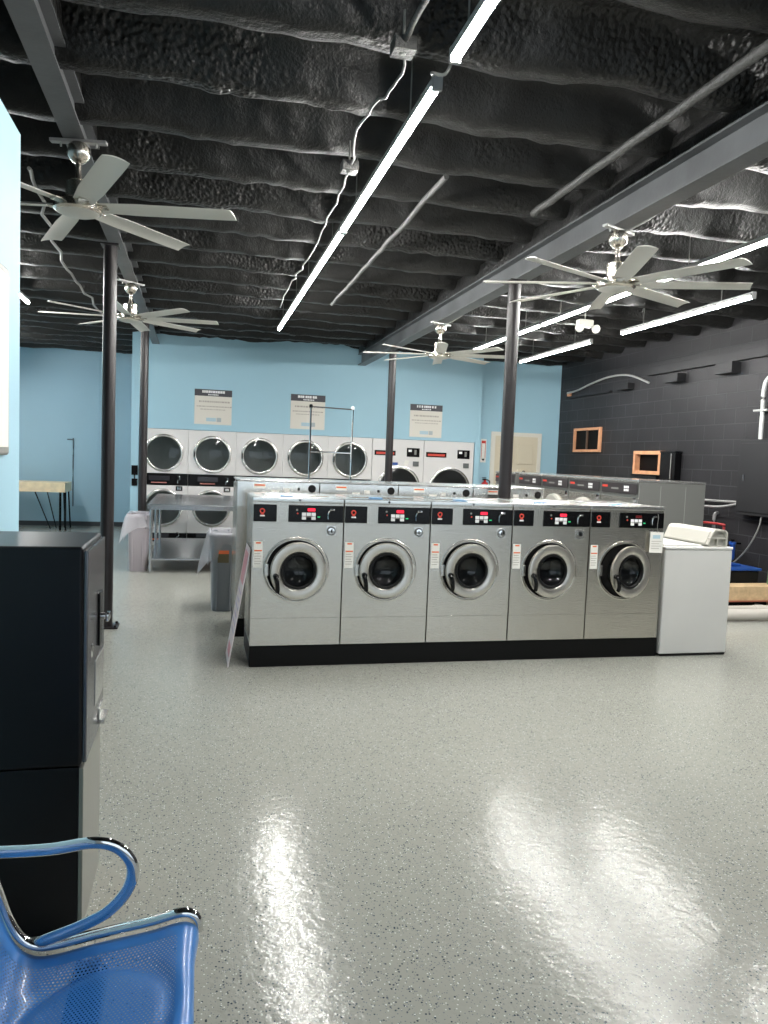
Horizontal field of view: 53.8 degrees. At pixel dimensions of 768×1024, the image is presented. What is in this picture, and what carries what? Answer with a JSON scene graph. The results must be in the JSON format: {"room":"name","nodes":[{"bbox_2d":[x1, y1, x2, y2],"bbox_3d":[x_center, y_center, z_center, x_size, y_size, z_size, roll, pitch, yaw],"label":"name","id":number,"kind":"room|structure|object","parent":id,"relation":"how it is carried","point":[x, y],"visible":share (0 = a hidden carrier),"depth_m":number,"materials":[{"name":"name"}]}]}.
{"room":"laundry","nodes":[
{"label":"laundry","id":0,"kind":"room"},
{"bbox_2d":[0,99,20,530],"bbox_3d":[-0.847,0.125,-0.024,0.150,2.890,6.735,1,4,-14],"label":"wall partition","id":1,"kind":"structure","parent":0,"point":[10,137],"depth_m":3.07,"materials":[{"name":"blue paint"}]},
{"bbox_2d":[0,263,8,454],"bbox_3d":[-1.392,-0.557,2.613,0.021,0.720,0.765,1,4,-14],"label":"notice board","id":2,"kind":"object","parent":1,"relation":"attached to","point":[4,273],"visible":1,"depth_m":2.89,"materials":[{"name":"grey"}]},
{"bbox_2d":[19,347,131,521],"bbox_3d":[-6.629,-1.704,15.385,3.400,3.950,0.200,1,4,-14],"label":"wall","id":3,"kind":"structure","parent":0,"point":[59,387],"depth_m":15.34,"materials":[{"name":"blue paint"}]},
{"bbox_2d":[19,520,127,526],"bbox_3d":[-6.688,0.228,15.414,3.380,0.090,0.012,1,4,-14],"label":"baseboard","id":4,"kind":"structure","parent":3,"relation":"attached to","point":[21,522],"depth_m":15.47,"materials":[{"name":"grey"}]},
{"bbox_2d":[98,379,99,508],"bbox_3d":[-5.826,-1.600,15.483,0.010,3.610,0.006,1,4,-14],"label":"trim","id":5,"kind":"structure","parent":3,"relation":"attached to","point":[99,379],"depth_m":15.47,"materials":[{"name":"paint"}]},
{"bbox_2d":[130,331,561,512],"bbox_3d":[-0.774,-1.458,15.078,7.847,3.950,3.200,1,4,-14],"label":"wall","id":6,"kind":"structure","parent":0,"point":[261,377],"depth_m":13.35,"materials":[{"name":"blue paint"}]},
{"bbox_2d":[131,465,137,485],"bbox_3d":[-4.165,-0.611,12.640,0.100,0.340,0.050,1,4,-14],"label":"switch box","id":7,"kind":"object","parent":6,"relation":"attached to","point":[134,468],"visible":1,"depth_m":12.62,"materials":[{"name":"black plastic"}]},
{"bbox_2d":[194,389,231,424],"bbox_3d":[-2.905,-1.782,12.873,0.620,0.590,0.014,1,4,-14],"label":"poster","id":8,"kind":"object","parent":6,"relation":"attached to","point":[212,407],"visible":1,"depth_m":12.87,"materials":[{"name":"beige paper"}]},
{"bbox_2d":[290,394,324,429],"bbox_3d":[-1.334,-1.749,13.258,0.605,0.600,0.014,1,4,-14],"label":"poster","id":9,"kind":"object","parent":6,"relation":"attached to","point":[300,409],"visible":0.88,"depth_m":13.25,"materials":[{"name":"beige paper"}]},
{"bbox_2d":[409,404,442,437],"bbox_3d":[0.763,-1.655,13.778,0.610,0.590,0.014,1,4,-14],"label":"poster","id":10,"kind":"object","parent":6,"relation":"attached to","point":[425,420],"visible":1,"depth_m":13.77,"materials":[{"name":"beige paper"}]},
{"bbox_2d":[480,439,486,462],"bbox_3d":[1.876,-1.157,14.299,0.110,0.440,0.007,1,4,-14],"label":"sign","id":11,"kind":"object","parent":6,"relation":"attached to","point":[483,441],"visible":1,"depth_m":14.30,"materials":[{"name":"plastic"}]},
{"bbox_2d":[493,436,537,488],"bbox_3d":[2.493,-0.375,14.467,0.870,2.125,0.093,1,4,-14],"label":"door","id":12,"kind":"structure","parent":6,"relation":"in","point":[524,459],"depth_m":14.45,"materials":[{"name":"beige"}]},
{"bbox_2d":[489,431,541,488],"bbox_3d":[2.486,-0.415,14.490,1.025,2.200,0.039,1,4,-14],"label":"trim","id":13,"kind":"structure","parent":6,"relation":"attached to","point":[494,434],"depth_m":14.35,"materials":[{"name":"white"}]},
{"bbox_2d":[0,525,767,1023],"bbox_3d":[-0.548,1.158,6.823,11.640,0.100,20.100,1,4,-14],"label":"floor","id":14,"kind":"structure","parent":0,"point":[565,840],"depth_m":3.33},
{"bbox_2d":[19,480,71,530],"bbox_3d":[-6.951,-0.137,14.578,1.654,0.916,0.750,1,4,-14],"label":"work table","id":15,"kind":"object","parent":14,"relation":"on","point":[61,487],"visible":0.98,"depth_m":14.38,"materials":[{"name":"brown wood"}]},
{"bbox_2d":[0,531,110,936],"bbox_3d":[-1.203,0.731,2.634,0.448,1.285,0.460,1,4,-14],"label":"machine","id":16,"kind":"object","parent":14,"relation":"on","point":[52,614],"visible":0.97,"depth_m":2.43,"materials":[{"name":"black paint"}]},
{"bbox_2d":[98,698,107,723],"bbox_3d":[-1.042,0.737,2.808,0.022,0.060,0.120,1,4,-14],"label":"handle","id":17,"kind":"object","parent":16,"relation":"on","point":[102,713],"depth_m":2.78,"materials":[{"name":"silver metal"}]},
{"bbox_2d":[0,836,202,1023],"bbox_3d":[-0.609,1.049,1.309,0.599,0.880,1.112,1,4,-14],"label":"chair","id":18,"kind":"object","parent":14,"relation":"on","point":[86,993],"visible":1,"depth_m":1.76,"materials":[{"name":"blue metal"}]},
{"bbox_2d":[100,242,120,628],"bbox_3d":[-2.442,-0.644,6.704,0.220,3.365,0.220,1,4,-14],"label":"steel column","id":19,"kind":"structure","parent":14,"relation":"on","point":[110,249],"depth_m":6.65,"materials":[{"name":"black metal"}]},
{"bbox_2d":[127,512,148,570],"bbox_3d":[-3.302,0.387,10.165,0.427,0.762,0.717,1,4,-14],"label":"waste bin","id":20,"kind":"object","parent":14,"relation":"on","point":[138,522],"visible":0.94,"depth_m":9.95,"materials":[{"name":"grey plastic"}]},
{"bbox_2d":[138,322,150,563],"bbox_3d":[-3.376,-0.953,10.612,0.220,3.365,0.220,1,4,-14],"label":"steel column","id":21,"kind":"structure","parent":14,"relation":"on","point":[144,344],"depth_m":10.55,"materials":[{"name":"metal"}]},
{"bbox_2d":[146,428,188,544],"bbox_3d":[-3.849,-0.455,13.282,0.793,1.965,1.150,1,4,-14],"label":"dryer","id":22,"kind":"object","parent":14,"relation":"on","point":[167,449],"visible":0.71,"depth_m":12.77,"materials":[{"name":"white metal"}]},
{"bbox_2d":[147,485,186,491],"bbox_3d":[-3.729,-0.402,12.789,0.789,0.100,0.030,1,4,-14],"label":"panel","id":23,"kind":"object","parent":22,"relation":"attached to","point":[150,488],"depth_m":12.78,"materials":[{"name":"white"}]},
{"bbox_2d":[147,494,232,572],"bbox_3d":[-2.644,0.268,11.197,1.500,0.905,2.500,1,4,-14],"label":"folding table","id":24,"kind":"object","parent":14,"relation":"on","point":[164,548],"visible":0.5,"depth_m":10.63,"materials":[{"name":"silver metal"}]},
{"bbox_2d":[149,538,209,560],"bbox_3d":[-2.655,0.537,11.216,1.440,0.025,2.440,1,4,-14],"label":"shelf","id":25,"kind":"object","parent":24,"relation":"attached to","point":[165,548],"depth_m":10.87,"materials":[{"name":"silver metal"}]},
{"bbox_2d":[187,430,236,537],"bbox_3d":[-3.075,-0.439,13.472,0.793,1.965,1.150,1,4,-14],"label":"dryer","id":26,"kind":"object","parent":14,"relation":"on","point":[212,454],"visible":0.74,"depth_m":12.94,"materials":[{"name":"white metal"}]},
{"bbox_2d":[188,486,233,492],"bbox_3d":[-2.955,-0.385,12.979,0.789,0.100,0.030,1,4,-14],"label":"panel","id":27,"kind":"object","parent":26,"relation":"attached to","point":[191,489],"depth_m":12.95,"materials":[{"name":"white"}]},
{"bbox_2d":[210,529,231,610],"bbox_3d":[-1.703,0.587,7.891,0.480,0.802,0.740,1,4,-14],"label":"waste bin","id":28,"kind":"object","parent":14,"relation":"on","point":[220,540],"visible":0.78,"depth_m":7.64,"materials":[{"name":"grey plastic"}]},
{"bbox_2d":[231,606,243,636],"bbox_3d":[-0.002,1.013,7.296,2.860,0.165,0.700,1,4,-14],"label":"plinth","id":29,"kind":"object","parent":14,"relation":"on","point":[239,632],"visible":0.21,"depth_m":6.63,"materials":[{"name":"black"}]},
{"bbox_2d":[231,477,319,617],"bbox_3d":[-1.024,0.303,6.988,0.714,1.215,0.745,1,4,-14],"label":"washer","id":30,"kind":"object","parent":29,"relation":"on","point":[243,485],"visible":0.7,"depth_m":6.59,"materials":[{"name":"silver metal"}]},
{"bbox_2d":[310,479,397,494],"bbox_3d":[-0.327,0.318,7.159,0.714,1.215,0.745,1,4,-14],"label":"washer","id":31,"kind":"object","parent":29,"relation":"on","point":[335,486],"visible":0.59,"depth_m":6.78,"materials":[{"name":"silver metal"}]},
{"bbox_2d":[382,481,472,496],"bbox_3d":[0.371,0.333,7.331,0.714,1.215,0.745,1,4,-14],"label":"washer","id":32,"kind":"object","parent":29,"relation":"on","point":[404,488],"visible":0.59,"depth_m":6.95,"materials":[{"name":"silver metal"}]},
{"bbox_2d":[450,483,543,498],"bbox_3d":[1.068,0.347,7.502,0.714,1.215,0.745,1,4,-14],"label":"washer","id":33,"kind":"object","parent":29,"relation":"on","point":[479,490],"visible":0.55,"depth_m":7.13,"materials":[{"name":"silver metal"}]},
{"bbox_2d":[226,543,250,666],"bbox_3d":[-1.132,0.707,5.860,0.149,0.889,0.420,1,4,-14],"label":"sign","id":34,"kind":"object","parent":14,"relation":"on","point":[247,550],"visible":1,"depth_m":5.80,"materials":[{"name":"white"}]},
{"bbox_2d":[235,432,282,481],"bbox_3d":[-2.301,-0.422,13.662,0.793,1.965,1.150,1,4,-14],"label":"dryer","id":35,"kind":"object","parent":14,"relation":"on","point":[257,454],"visible":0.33,"depth_m":13.10,"materials":[{"name":"white metal"}]},
{"bbox_2d":[282,434,327,483],"bbox_3d":[-1.527,-0.406,13.852,0.793,1.965,1.150,1,4,-14],"label":"dryer","id":36,"kind":"object","parent":14,"relation":"on","point":[295,447],"visible":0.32,"depth_m":13.28,"materials":[{"name":"white metal"}]},
{"bbox_2d":[308,404,354,479],"bbox_3d":[-0.601,-0.065,8.149,0.607,2.150,0.540,1,4,-14],"label":"cart","id":37,"kind":"object","parent":14,"relation":"on","point":[311,406],"visible":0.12,"depth_m":8.04,"materials":[{"name":"silver metal"}]},
{"bbox_2d":[327,436,371,484],"bbox_3d":[-0.753,-0.390,14.043,0.793,1.965,1.150,1,4,-14],"label":"dryer","id":38,"kind":"object","parent":14,"relation":"on","point":[338,468],"visible":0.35,"depth_m":13.47,"materials":[{"name":"white"}]},
{"bbox_2d":[384,350,398,485],"bbox_3d":[0.076,-0.828,11.619,0.220,3.240,0.220,1,4,-14],"label":"steel column","id":39,"kind":"structure","parent":14,"relation":"on","point":[392,363],"depth_m":11.53,"materials":[{"name":"metal"}]},
{"bbox_2d":[371,438,423,485],"bbox_3d":[0.106,-0.371,14.254,0.958,1.965,1.150,1,4,-14],"label":"dryer","id":40,"kind":"object","parent":14,"relation":"on","point":[407,465],"visible":0.42,"depth_m":13.71,"materials":[{"name":"white metal"}]},
{"bbox_2d":[422,441,473,487],"bbox_3d":[1.044,-0.352,14.485,0.958,1.965,1.150,1,4,-14],"label":"dryer","id":41,"kind":"object","parent":14,"relation":"on","point":[443,462],"visible":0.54,"depth_m":13.92,"materials":[{"name":"white metal"}]},
{"bbox_2d":[244,627,656,666],"bbox_3d":[0.584,1.096,6.425,3.455,0.165,0.678,1,4,-14],"label":"base","id":42,"kind":"object","parent":14,"relation":"on","point":[416,652],"visible":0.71,"depth_m":6.05,"materials":[{"name":"black metal"}]},
{"bbox_2d":[244,492,343,645],"bbox_3d":[-0.719,0.425,5.968,0.684,1.134,0.864,1,4,-14],"label":"washer","id":43,"kind":"object","parent":42,"relation":"on","point":[293,577],"visible":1,"depth_m":5.70,"materials":[{"name":"silver metal"}]},
{"bbox_2d":[330,494,430,643],"bbox_3d":[-0.055,0.437,6.158,0.684,1.134,0.811,1,4,-14],"label":"washer","id":44,"kind":"object","parent":42,"relation":"on","point":[384,572],"visible":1,"depth_m":5.87,"materials":[{"name":"silver metal"}]},
{"bbox_2d":[409,496,512,641],"bbox_3d":[0.616,0.451,6.320,0.684,1.134,0.818,1,4,-14],"label":"washer","id":45,"kind":"object","parent":42,"relation":"on","point":[470,537],"visible":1,"depth_m":6.03,"materials":[{"name":"silver metal"}]},
{"bbox_2d":[484,498,590,639],"bbox_3d":[1.288,0.466,6.474,0.684,1.134,0.838,1,4,-14],"label":"washer","id":46,"kind":"object","parent":42,"relation":"on","point":[550,538],"visible":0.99,"depth_m":6.19,"materials":[{"name":"silver metal"}]},
{"bbox_2d":[556,500,664,638],"bbox_3d":[1.964,0.482,6.614,0.684,1.134,0.890,1,4,-14],"label":"washer","id":47,"kind":"object","parent":42,"relation":"on","point":[623,579],"visible":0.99,"depth_m":6.35,"materials":[{"name":"silver metal"}]},
{"bbox_2d":[649,514,663,552],"bbox_3d":[2.299,0.183,6.377,0.130,0.327,0.012,1,4,-14],"label":"tag","id":48,"kind":"object","parent":47,"relation":"hanging from","point":[656,538],"visible":1,"depth_m":6.38,"materials":[{"name":"white paper"}]},
{"bbox_2d":[498,278,526,497],"bbox_3d":[1.115,-0.460,6.921,0.220,3.240,0.220,1,4,-14],"label":"steel column","id":49,"kind":"structure","parent":14,"relation":"on","point":[514,289],"depth_m":6.83,"materials":[{"name":"metal"}]},
{"bbox_2d":[656,523,732,655],"bbox_3d":[2.621,0.674,6.872,0.668,1.100,0.700,1,4,-14],"label":"washer","id":50,"kind":"object","parent":14,"relation":"on","point":[695,571],"visible":0.77,"depth_m":6.55,"materials":[{"name":"white metal"}]},
{"bbox_2d":[728,562,761,605],"bbox_3d":[4.159,0.860,9.363,0.540,0.500,0.760,1,4,-14],"label":"storage tote","id":51,"kind":"object","parent":14,"relation":"on","point":[740,573],"visible":0.25,"depth_m":9.02,"materials":[{"name":"black plastic"}]},
{"bbox_2d":[727,609,767,619],"bbox_3d":[4.103,1.118,8.250,1.452,0.134,0.134,1,4,-11],"label":"pipe","id":52,"kind":"object","parent":14,"relation":"on","point":[733,614],"visible":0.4,"depth_m":8.17,"materials":[{"name":"grey plastic"}]},
{"bbox_2d":[728,605,767,608],"bbox_3d":[4.047,1.107,8.581,1.400,0.105,0.105,1,4,-14],"label":"pipe","id":53,"kind":"object","parent":14,"relation":"on","point":[739,606],"visible":0.3,"depth_m":8.57,"materials":[{"name":"grey plastic"}]},
{"bbox_2d":[729,583,767,604],"bbox_3d":[4.107,0.997,8.810,1.220,0.300,0.268,1,4,-14],"label":"timber beam","id":54,"kind":"structure","parent":14,"relation":"on","point":[738,592],"depth_m":8.71,"materials":[{"name":"brown wood"}]},
{"bbox_3d":[2.719,0.878,10.655,0.800,0.175,4.220,1,4,-14],"label":"machine base","id":55,"kind":"object","parent":14,"relation":"on","visible":0},
{"bbox_2d":[495,471,555,488],"bbox_3d":[2.311,0.011,12.252,0.905,1.300,0.806,1,4,-14],"label":"washer","id":56,"kind":"object","parent":55,"relation":"on","point":[515,475],"visible":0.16,"depth_m":11.81,"materials":[{"name":"grey"}]},
{"bbox_2d":[519,473,588,489],"bbox_3d":[2.533,0.083,11.341,0.905,1.300,0.806,1,4,-14],"label":"washer","id":57,"kind":"object","parent":55,"relation":"on","point":[534,480],"visible":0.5,"depth_m":11.17,"materials":[{"name":"grey"}]},
{"bbox_2d":[542,474,622,499],"bbox_3d":[2.727,0.146,10.547,0.905,1.300,0.806,1,4,-14],"label":"washer","id":58,"kind":"object","parent":55,"relation":"on","point":[556,487],"visible":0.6,"depth_m":10.35,"materials":[{"name":"grey"}]},
{"bbox_2d":[569,476,655,500],"bbox_3d":[2.921,0.209,9.753,0.905,1.300,0.806,1,4,-14],"label":"washer","id":59,"kind":"object","parent":55,"relation":"on","point":[589,488],"visible":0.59,"depth_m":9.58,"materials":[{"name":"grey"}]},
{"bbox_2d":[601,478,705,537],"bbox_3d":[3.115,0.272,8.959,0.905,1.300,0.806,1,4,-14],"label":"washer","id":60,"kind":"object","parent":55,"relation":"on","point":[683,502],"visible":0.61,"depth_m":8.58,"materials":[{"name":"grey metal"}]},
{"bbox_2d":[0,0,767,365],"bbox_3d":[-0.408,-2.495,6.569,11.240,0.294,19.725,1,4,-14],"label":"ceiling","id":61,"kind":"structure","parent":0,"point":[251,109],"depth_m":4.93,"materials":[{"name":"black plastic"}]},
{"bbox_2d":[20,291,29,303],"bbox_3d":[-4.028,-2.644,8.027,0.048,0.434,2.344,1,4,-14],"label":"tube light","id":62,"kind":"object","parent":61,"relation":"hanging from","point":[23,296],"visible":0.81,"depth_m":8.93,"materials":[{"name":"grey"}]},
{"bbox_2d":[20,294,28,303],"bbox_3d":[-4.036,-2.441,8.041,0.042,0.024,2.296,1,4,-14],"label":"diffuser","id":63,"kind":"object","parent":62,"relation":"attached to","point":[22,296],"depth_m":8.93,"materials":[{"name":"white"}]},
{"bbox_2d":[27,166,102,316],"bbox_3d":[-3.217,-2.467,7.999,0.171,0.090,6.608,1,4,-15],"label":"cable","id":64,"kind":"object","parent":61,"relation":"attached to","point":[29,169],"visible":0.76,"depth_m":6.53,"materials":[{"name":"grey plastic"}]},
{"bbox_2d":[3,0,159,343],"bbox_3d":[-2.153,-2.435,5.889,0.120,0.340,19.200,1,4,-14],"label":"steel beam","id":65,"kind":"structure","parent":61,"relation":"attached to","point":[37,23],"depth_m":3.75,"materials":[{"name":"metal"}]},
{"bbox_2d":[20,137,236,250],"bbox_3d":[-1.765,-1.930,4.372,1.804,0.429,1.625,2,4,-3],"label":"ceiling fan","id":66,"kind":"object","parent":65,"relation":"hanging from","point":[80,199],"visible":0.96,"depth_m":4.35,"materials":[{"name":"grey metal"}]},
{"bbox_2d":[38,278,218,331],"bbox_3d":[-2.674,-2.217,7.989,1.705,0.429,1.705,0,5,-32],"label":"ceiling fan","id":67,"kind":"object","parent":65,"relation":"hanging from","point":[128,314],"visible":0.87,"depth_m":7.94,"materials":[{"name":"grey"}]},
{"bbox_2d":[277,277,303,330],"bbox_3d":[-1.143,-2.591,9.148,0.048,0.434,2.344,1,4,-14],"label":"tube light","id":68,"kind":"object","parent":61,"relation":"hanging from","point":[298,297],"visible":0.8,"depth_m":8.88,"materials":[{"name":"grey"}]},
{"bbox_2d":[278,296,301,329],"bbox_3d":[-1.151,-2.389,9.162,0.042,0.024,2.296,1,4,-14],"label":"diffuser","id":69,"kind":"object","parent":68,"relation":"attached to","point":[297,298],"depth_m":8.98,"materials":[{"name":"white"}]},
{"bbox_2d":[300,223,345,295],"bbox_3d":[-0.583,-2.410,6.853,0.048,0.434,2.344,1,4,-14],"label":"tube light","id":70,"kind":"object","parent":61,"relation":"hanging from","point":[337,236],"visible":0.78,"depth_m":6.59,"materials":[{"name":"grey"}]},
{"bbox_2d":[340,140,358,175],"bbox_3d":[-0.211,-2.181,4.649,0.100,0.194,0.100,1,4,-14],"label":"junction box","id":71,"kind":"object","parent":61,"relation":"hanging from","point":[346,168],"visible":1,"depth_m":4.62,"materials":[{"name":"grey"}]},
{"bbox_2d":[280,175,347,307],"bbox_3d":[-0.721,-2.300,6.920,0.065,0.064,4.702,1,4,-13],"label":"cable","id":72,"kind":"object","parent":71,"relation":"attached to","point":[346,176],"visible":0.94,"depth_m":6.06,"materials":[{"name":"grey plastic"}]},
{"bbox_2d":[350,60,405,164],"bbox_3d":[-0.075,-2.068,3.974,0.090,0.094,1.352,1,4,-14],"label":"cable","id":73,"kind":"object","parent":71,"relation":"attached to","point":[390,89],"visible":0.91,"depth_m":3.78,"materials":[{"name":"grey plastic"}]},
{"bbox_2d":[330,173,448,305],"bbox_3d":[-0.111,-2.340,7.025,0.056,0.050,4.382,1,4,-14],"label":"ceiling pipe","id":74,"kind":"object","parent":61,"relation":"attached to","point":[444,178],"visible":1,"depth_m":6.06,"materials":[{"name":"grey"}]},
{"bbox_2d":[340,58,442,233],"bbox_3d":[-0.025,-2.229,4.567,0.048,0.434,2.344,1,4,-14],"label":"tube light","id":75,"kind":"object","parent":61,"relation":"hanging from","point":[435,85],"visible":0.88,"depth_m":4.09,"materials":[{"name":"grey plastic"}]},
{"bbox_2d":[390,9,416,60],"bbox_3d":[0.088,-2.119,3.343,0.100,0.194,0.100,1,4,-14],"label":"junction box","id":76,"kind":"object","parent":61,"relation":"hanging from","point":[399,49],"visible":0.94,"depth_m":3.32,"materials":[{"name":"grey"}]},
{"bbox_2d":[403,0,429,41],"bbox_3d":[0.604,-1.899,1.211,0.044,0.052,4.352,1,4,-14],"label":"ceiling pipe","id":77,"kind":"object","parent":61,"relation":"attached to","point":[423,3],"visible":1,"depth_m":3.15,"materials":[{"name":"grey"}]},
{"bbox_2d":[449,0,498,65],"bbox_3d":[0.403,-2.090,2.813,0.048,0.434,0.824,1,4,-14],"label":"tube light","id":78,"kind":"object","parent":61,"relation":"hanging from","point":[483,9],"visible":1,"depth_m":3.00,"materials":[{"name":"grey"}]},
{"bbox_2d":[430,64,451,76],"bbox_3d":[0.243,-1.927,3.305,0.054,0.074,0.221,1,4,-22],"label":"cable","id":79,"kind":"object","parent":78,"relation":"attached to","point":[432,73],"visible":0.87,"depth_m":3.28,"materials":[{"name":"grey plastic"}]},
{"bbox_2d":[473,311,541,348],"bbox_3d":[1.656,-2.569,10.370,0.048,0.434,2.344,1,4,-14],"label":"tube light","id":80,"kind":"object","parent":61,"relation":"hanging from","point":[525,329],"visible":0.67,"depth_m":10.35,"materials":[{"name":"grey"}]},
{"bbox_2d":[476,325,538,348],"bbox_3d":[1.649,-2.367,10.384,0.042,0.024,2.296,1,4,-14],"label":"diffuser","id":81,"kind":"object","parent":80,"relation":"attached to","point":[531,327],"depth_m":10.42,"materials":[{"name":"white"}]},
{"bbox_2d":[519,326,592,362],"bbox_3d":[2.537,-2.585,11.358,0.048,0.434,2.344,1,4,-14],"label":"tube light","id":82,"kind":"object","parent":61,"relation":"hanging from","point":[589,341],"visible":0.97,"depth_m":11.15,"materials":[{"name":"grey"}]},
{"bbox_2d":[520,342,588,362],"bbox_3d":[2.529,-2.382,11.372,0.042,0.024,2.296,1,4,-14],"label":"diffuser","id":83,"kind":"object","parent":82,"relation":"attached to","point":[578,344],"depth_m":11.26,"materials":[{"name":"white"}]},
{"bbox_2d":[358,74,767,365],"bbox_3d":[1.560,-2.135,5.425,0.140,0.340,16.500,1,4,-14],"label":"steel beam","id":84,"kind":"structure","parent":61,"relation":"attached to","point":[718,146],"depth_m":5.09,"materials":[{"name":"metal"}]},
{"bbox_2d":[363,321,504,364],"bbox_3d":[0.667,-2.035,9.004,1.708,0.429,1.708,4,4,22],"label":"ceiling fan","id":85,"kind":"object","parent":84,"relation":"hanging from","point":[439,353],"visible":1,"depth_m":8.96,"materials":[{"name":"grey"}]},
{"bbox_2d":[483,223,752,311],"bbox_3d":[1.604,-1.734,5.210,1.705,0.429,1.705,1,4,-19],"label":"ceiling fan","id":86,"kind":"object","parent":84,"relation":"hanging from","point":[618,279],"visible":0.99,"depth_m":5.14,"materials":[{"name":"grey metal"}]},
{"bbox_2d":[540,292,629,326],"bbox_3d":[2.214,-2.389,8.084,0.048,0.434,2.344,1,4,-14],"label":"tube light","id":87,"kind":"object","parent":61,"relation":"hanging from","point":[584,307],"visible":0.53,"depth_m":8.44,"materials":[{"name":"grey"}]},
{"bbox_2d":[576,312,599,333],"bbox_3d":[2.504,-2.350,9.374,0.330,0.269,0.164,1,4,-14],"label":"emergency light","id":88,"kind":"object","parent":61,"relation":"attached to","point":[581,324],"visible":0.99,"depth_m":9.35,"materials":[{"name":"white plastic"}]},
{"bbox_2d":[530,39,767,216],"bbox_3d":[1.838,-1.949,2.515,0.068,0.065,6.302,1,4,-14],"label":"ceiling pipe","id":89,"kind":"object","parent":61,"relation":"attached to","point":[760,51],"visible":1,"depth_m":3.95,"materials":[{"name":"grey metal"}]},
{"bbox_2d":[620,290,756,334],"bbox_3d":[3.269,-2.347,8.355,0.048,0.434,2.344,1,4,-14],"label":"tube light","id":90,"kind":"object","parent":61,"relation":"hanging from","point":[752,295],"visible":0.93,"depth_m":8.11,"materials":[{"name":"grey"}]},
{"bbox_2d":[662,234,767,280],"bbox_3d":[2.775,-2.207,5.789,0.048,0.434,2.344,1,4,-14],"label":"tube light","id":91,"kind":"object","parent":61,"relation":"hanging from","point":[763,240],"visible":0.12,"depth_m":5.92,"materials":[{"name":"grey"}]},
{"bbox_2d":[556,318,767,604],"bbox_3d":[5.083,-0.743,8.047,0.200,3.950,20.100,1,4,-14],"label":"wall","id":92,"kind":"structure","parent":0,"point":[706,416],"depth_m":10.81,"materials":[{"name":"black brick"}]},
{"bbox_2d":[573,427,601,451],"bbox_3d":[3.622,-1.286,13.512,0.050,0.430,0.940,1,4,-14],"label":"window frame","id":93,"kind":"structure","parent":92,"relation":"attached to","point":[584,439],"depth_m":13.49,"materials":[{"name":"brown wood"}]},
{"bbox_2d":[566,390,611,398],"bbox_3d":[3.640,-2.093,13.509,0.050,0.030,1.550,1,4,-14],"label":"wall bracket","id":94,"kind":"object","parent":92,"relation":"attached to","point":[609,391],"visible":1,"depth_m":13.40,"materials":[{"name":"black"}]},
{"bbox_2d":[567,374,649,393],"bbox_3d":[3.772,-2.195,12.948,0.041,0.237,2.686,1,4,-14],"label":"conduit","id":95,"kind":"object","parent":92,"relation":"attached to","point":[617,375],"visible":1,"depth_m":12.72,"materials":[{"name":"grey"}]},
{"bbox_2d":[616,382,633,390],"bbox_3d":[3.909,-2.030,12.264,0.120,0.100,0.340,1,4,-14],"label":"wall bracket","id":96,"kind":"object","parent":92,"relation":"attached to","point":[623,386],"visible":1,"depth_m":12.19,"materials":[{"name":"black"}]},
{"bbox_2d":[631,474,658,479],"bbox_3d":[4.030,-0.512,11.618,0.130,0.112,0.660,1,4,-14],"label":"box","id":97,"kind":"object","parent":92,"relation":"attached to","point":[656,477],"visible":0.47,"depth_m":11.54,"materials":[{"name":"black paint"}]},
{"bbox_2d":[632,451,660,474],"bbox_3d":[4.057,-0.754,11.595,0.100,0.360,0.720,1,4,-14],"label":"window frame","id":98,"kind":"structure","parent":92,"relation":"attached to","point":[644,462],"depth_m":11.67,"materials":[{"name":"brown wood"}]},
{"bbox_2d":[659,451,682,480],"bbox_3d":[4.176,-0.669,11.053,0.123,0.435,0.380,1,4,-14],"label":"box","id":99,"kind":"object","parent":92,"relation":"attached to","point":[670,461],"visible":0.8,"depth_m":10.95,"materials":[{"name":"black plastic"}]},
{"bbox_2d":[664,373,685,383],"bbox_3d":[4.214,-1.939,10.972,0.140,0.120,0.320,1,4,-14],"label":"wall bracket","id":100,"kind":"object","parent":92,"relation":"attached to","point":[675,377],"visible":1,"depth_m":10.86,"materials":[{"name":"black"}]},
{"bbox_2d":[647,345,767,375],"bbox_3d":[4.755,-1.944,8.941,0.060,0.125,5.650,1,4,-14],"label":"beam","id":101,"kind":"structure","parent":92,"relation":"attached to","point":[757,352],"depth_m":10.24,"materials":[{"name":"black"}]},
{"bbox_2d":[715,361,740,374],"bbox_3d":[4.483,-1.872,9.871,0.140,0.140,0.330,1,4,-14],"label":"wall bracket","id":102,"kind":"object","parent":92,"relation":"attached to","point":[727,368],"visible":1,"depth_m":9.78,"materials":[{"name":"black"}]},
{"bbox_2d":[729,539,740,559],"bbox_3d":[4.474,0.485,9.658,0.161,0.270,0.084,1,4,-14],"label":"water filter","id":103,"kind":"object","parent":92,"relation":"attached to","point":[732,543],"visible":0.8,"depth_m":9.62,"materials":[{"name":"blue plastic"}]},
{"bbox_2d":[729,541,735,559],"bbox_3d":[4.436,0.497,9.650,0.084,0.245,0.084,1,4,-14],"label":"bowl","id":104,"kind":"object","parent":103,"relation":"on","point":[731,543],"depth_m":9.62,"materials":[{"name":"blue plastic"}]},
{"bbox_2d":[735,440,767,516],"bbox_3d":[4.607,-0.411,9.207,0.154,0.930,0.760,1,4,-14],"label":"electrical panel","id":105,"kind":"object","parent":92,"relation":"attached to","point":[752,484],"visible":1,"depth_m":9.28,"materials":[{"name":"black metal"}]},
{"bbox_2d":[733,517,761,562],"bbox_3d":[4.474,0.374,9.465,0.059,0.679,0.563,1,4,-16],"label":"cable","id":106,"kind":"object","parent":105,"relation":"hanging from","point":[750,543],"visible":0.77,"depth_m":9.28,"materials":[{"name":"grey plastic"}]},
{"bbox_2d":[758,376,767,438],"bbox_3d":[4.743,-1.290,8.829,0.063,0.866,0.941,1,4,-14],"label":"conduit","id":107,"kind":"object","parent":92,"relation":"attached to","point":[765,383],"visible":1,"depth_m":9.24,"materials":[{"name":"white"}]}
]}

